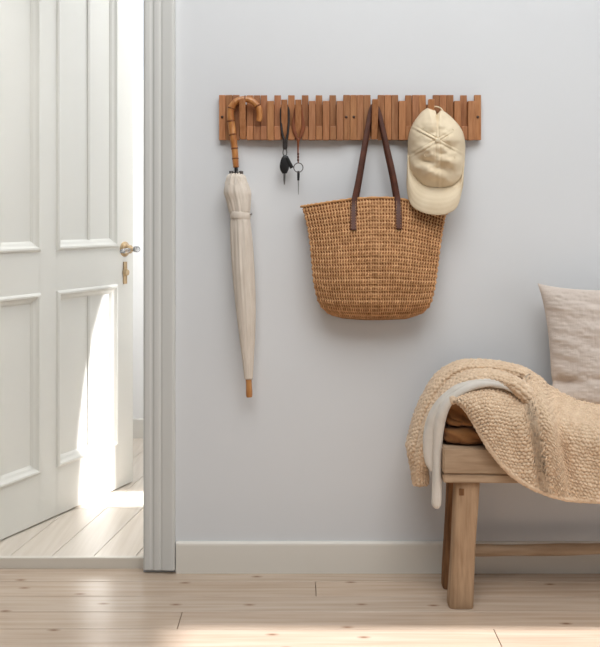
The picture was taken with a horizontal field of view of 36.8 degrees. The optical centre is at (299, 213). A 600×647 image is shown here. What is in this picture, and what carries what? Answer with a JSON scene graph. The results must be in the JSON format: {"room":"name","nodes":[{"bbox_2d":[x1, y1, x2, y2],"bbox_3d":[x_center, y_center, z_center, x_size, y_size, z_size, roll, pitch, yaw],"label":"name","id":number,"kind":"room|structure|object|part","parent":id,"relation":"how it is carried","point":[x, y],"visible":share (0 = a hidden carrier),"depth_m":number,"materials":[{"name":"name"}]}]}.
{"room":"entryway","nodes":[
{"label":"entryway","id":0,"kind":"room"},
{"bbox_2d":[0,438,142,555],"bbox_3d":[-0.425,1.121,3.717,2.950,0.012,1.585,0,0,0],"label":"floor","id":1,"kind":"structure","parent":0,"point":[110,523],"depth_m":3.18,"materials":[{"name":"brown wood"}]},
{"bbox_2d":[133,0,142,79],"bbox_3d":[-0.375,-0.210,4.560,3.050,2.650,0.100,0,0,0],"label":"wall","id":2,"kind":"structure","parent":0,"point":[137,4],"depth_m":4.51,"materials":[{"name":"paint"}]},
{"bbox_2d":[133,80,142,417],"bbox_3d":[-0.425,0.223,4.503,2.950,1.784,0.015,0,0,0],"label":"wall","id":3,"kind":"structure","parent":2,"relation":"attached to","point":[137,84],"depth_m":4.50,"materials":[{"name":"white paint"}]},
{"bbox_2d":[133,418,142,437],"bbox_3d":[-0.425,1.067,4.489,2.950,0.096,0.013,0,0,0],"label":"baseboard","id":4,"kind":"structure","parent":2,"relation":"attached to","point":[137,422],"depth_m":4.48,"materials":[{"name":"paint"}]},
{"bbox_2d":[0,568,599,646],"bbox_3d":[-0.425,1.121,0.708,4.348,0.012,4.262,0,0,0],"label":"floor","id":5,"kind":"structure","parent":0,"point":[40,607],"depth_m":2.55,"materials":[{"name":"brown wood"}]},
{"bbox_2d":[441,440,599,608],"bbox_3d":[1.031,0.887,2.650,1.256,0.456,0.223,0,0,0],"label":"wooden bench","id":6,"kind":"object","parent":5,"relation":"on","point":[464,467],"visible":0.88,"depth_m":2.55,"materials":[{"name":"brown wood"}]},
{"bbox_3d":[0.461,0.937,2.708,0.071,0.356,0.067,0,0,0],"label":"leg","id":7,"kind":"part","parent":6,"relation":"part of","materials":[{"name":"brown wood"}]},
{"bbox_2d":[443,404,482,444],"bbox_3d":[0.558,0.587,2.652,0.330,0.142,0.214,0,0,0],"label":"folded blanket","id":8,"kind":"object","parent":6,"relation":"on","point":[458,428],"visible":0.19,"depth_m":2.56,"materials":[{"name":"brown fabric"}]},
{"bbox_3d":[0.467,0.937,2.579,0.090,0.356,0.073,0,0,0],"label":"leg","id":9,"kind":"part","parent":6,"relation":"part of","materials":[{"name":"brown wood"}]},
{"bbox_2d":[423,378,512,508],"bbox_3d":[0.486,0.652,2.555,0.273,0.375,0.059,0,0,7],"label":"blanket","id":10,"kind":"object","parent":6,"relation":"on","point":[434,426],"visible":0.99,"depth_m":2.56,"materials":[{"name":"fabric"}]},
{"bbox_3d":[1.031,0.697,2.650,1.256,0.076,0.223,0,0,0],"label":"seat","id":11,"kind":"part","parent":6,"relation":"part of","materials":[{"name":"brown wood"}]},
{"bbox_2d":[405,358,599,503],"bbox_3d":[0.768,0.619,2.610,0.909,0.379,0.287,0,0,0],"label":"knitted throw","id":12,"kind":"object","parent":6,"relation":"on","point":[546,439],"visible":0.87,"depth_m":2.51,"materials":[{"name":"beige fabric"}]},
{"bbox_2d":[538,284,599,403],"bbox_3d":[0.965,0.434,2.704,0.488,0.468,0.144,0,0,0],"label":"cushion","id":13,"kind":"object","parent":6,"relation":"on","point":[572,315],"visible":0.73,"depth_m":2.68,"materials":[{"name":"beige fabric"}]},
{"bbox_2d":[143,0,599,571],"bbox_3d":[-0.425,-0.210,2.865,4.350,2.650,0.110,0,0,0],"label":"wall","id":14,"kind":"structure","parent":0,"point":[317,451],"depth_m":2.81,"materials":[{"name":"paint"}]},
{"bbox_2d":[0,0,139,539],"bbox_3d":[-0.919,0.037,3.360,0.153,2.144,0.885,0,0,31],"label":"door","id":15,"kind":"structure","parent":14,"relation":"in","point":[67,249],"depth_m":3.37,"materials":[{"name":"paint"}]},
{"bbox_3d":[-0.984,-0.397,3.147,0.025,1.064,0.217,0,0,26],"label":"panel moulding","id":16,"kind":"part","parent":15,"relation":"part of","materials":[{"name":"paint"}]},
{"bbox_3d":[-0.984,0.609,3.147,0.025,0.651,0.217,0,0,26],"label":"panel moulding","id":17,"kind":"part","parent":15,"relation":"part of","materials":[{"name":"paint"}]},
{"bbox_3d":[-0.821,-0.397,3.486,0.025,1.064,0.365,0,0,26],"label":"panel moulding","id":18,"kind":"part","parent":15,"relation":"part of","materials":[{"name":"paint"}]},
{"bbox_3d":[-0.821,0.609,3.486,0.025,0.651,0.365,0,0,26],"label":"panel moulding","id":19,"kind":"part","parent":15,"relation":"part of","materials":[{"name":"paint"}]},
{"bbox_3d":[-0.711,0.240,3.687,0.018,0.090,0.034,0,0,26],"label":"keyhole plate","id":20,"kind":"part","parent":15,"relation":"part of","materials":[{"name":"gold metal"}]},
{"bbox_3d":[-0.734,0.144,3.697,0.125,0.061,0.061,0,0,26],"label":"handle","id":21,"kind":"part","parent":15,"relation":"part of","materials":[{"name":"gold metal"}]},
{"bbox_3d":[-0.689,0.145,3.642,0.094,0.028,0.032,0,0,-43],"label":"glass lever","id":22,"kind":"part","parent":15,"relation":"part of","materials":[{"name":"clear glass"}]},
{"bbox_2d":[0,556,142,567],"bbox_3d":[-0.837,1.103,2.881,0.702,0.043,0.083,0,0,0],"label":"trim","id":23,"kind":"structure","parent":14,"relation":"attached to","point":[5,561],"depth_m":2.84,"materials":[{"name":"paint"}]},
{"bbox_2d":[143,0,174,570],"bbox_3d":[-0.845,-0.042,2.799,0.914,2.289,0.022,0,0,0],"label":"trim","id":24,"kind":"structure","parent":14,"relation":"attached to","point":[158,15],"depth_m":2.79,"materials":[{"name":"white paint"}]},
{"bbox_2d":[219,95,349,140],"bbox_3d":[-0.048,-0.298,2.776,0.405,0.140,0.067,0,0,0],"label":"wall hook rack","id":25,"kind":"object","parent":14,"relation":"attached to","point":[325,120],"visible":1,"depth_m":2.79,"materials":[{"name":"brown wood"}]},
{"bbox_2d":[224,95,262,397],"bbox_3d":[-0.176,0.099,2.759,0.111,0.925,0.078,0,0,17],"label":"umbrella","id":26,"kind":"object","parent":25,"relation":"hanging from","point":[237,191],"visible":1,"depth_m":2.74,"materials":[{"name":"beige fabric"}]},
{"bbox_3d":[-0.170,-0.252,2.769,0.110,0.221,0.026,0,0,0],"label":"bamboo handle","id":27,"kind":"part","parent":26,"relation":"part of","materials":[{"name":"brown wood"}]},
{"bbox_2d":[280,105,292,184],"bbox_3d":[-0.041,-0.216,2.776,0.043,0.251,0.014,0,0,0],"label":"key","id":28,"kind":"object","parent":25,"relation":"hanging from","point":[285,163],"visible":1,"depth_m":2.77,"materials":[{"name":"black leather"}]},
{"bbox_2d":[292,106,304,194],"bbox_3d":[-0.005,-0.200,2.775,0.042,0.280,0.010,0,0,0],"label":"key","id":29,"kind":"object","parent":25,"relation":"hanging from","point":[302,130],"visible":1,"depth_m":2.77,"materials":[{"name":"brown leather"}]},
{"bbox_3d":[-0.005,-0.196,2.774,0.009,0.077,0.009,0,0,0],"label":"leather cord","id":30,"kind":"part","parent":29,"relation":"part of","materials":[{"name":"brown leather"}]},
{"bbox_2d":[176,541,599,573],"bbox_3d":[0.683,1.067,2.804,2.135,0.096,0.013,0,0,0],"label":"baseboard","id":31,"kind":"structure","parent":14,"relation":"attached to","point":[192,557],"depth_m":2.80,"materials":[{"name":"paint"}]},
{"bbox_2d":[350,95,480,140],"bbox_3d":[0.357,-0.298,2.776,0.405,0.140,0.067,0,0,0],"label":"wall hook rack","id":32,"kind":"object","parent":14,"relation":"attached to","point":[398,117],"visible":0.77,"depth_m":2.79,"materials":[{"name":"brown wood"}]},
{"bbox_2d":[300,104,446,319],"bbox_3d":[0.228,-0.007,2.740,0.457,0.672,0.120,0,0,0],"label":"tote bag","id":33,"kind":"object","parent":32,"relation":"hanging from","point":[373,257],"visible":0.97,"depth_m":2.72,"materials":[{"name":"brown wicker"}]},
{"bbox_2d":[406,106,464,214],"bbox_3d":[0.416,-0.164,2.718,0.186,0.336,0.118,0,0,0],"label":"baseball cap","id":34,"kind":"object","parent":32,"relation":"hanging from","point":[436,142],"visible":1,"depth_m":2.70,"materials":[{"name":"beige fabric"}]}
]}

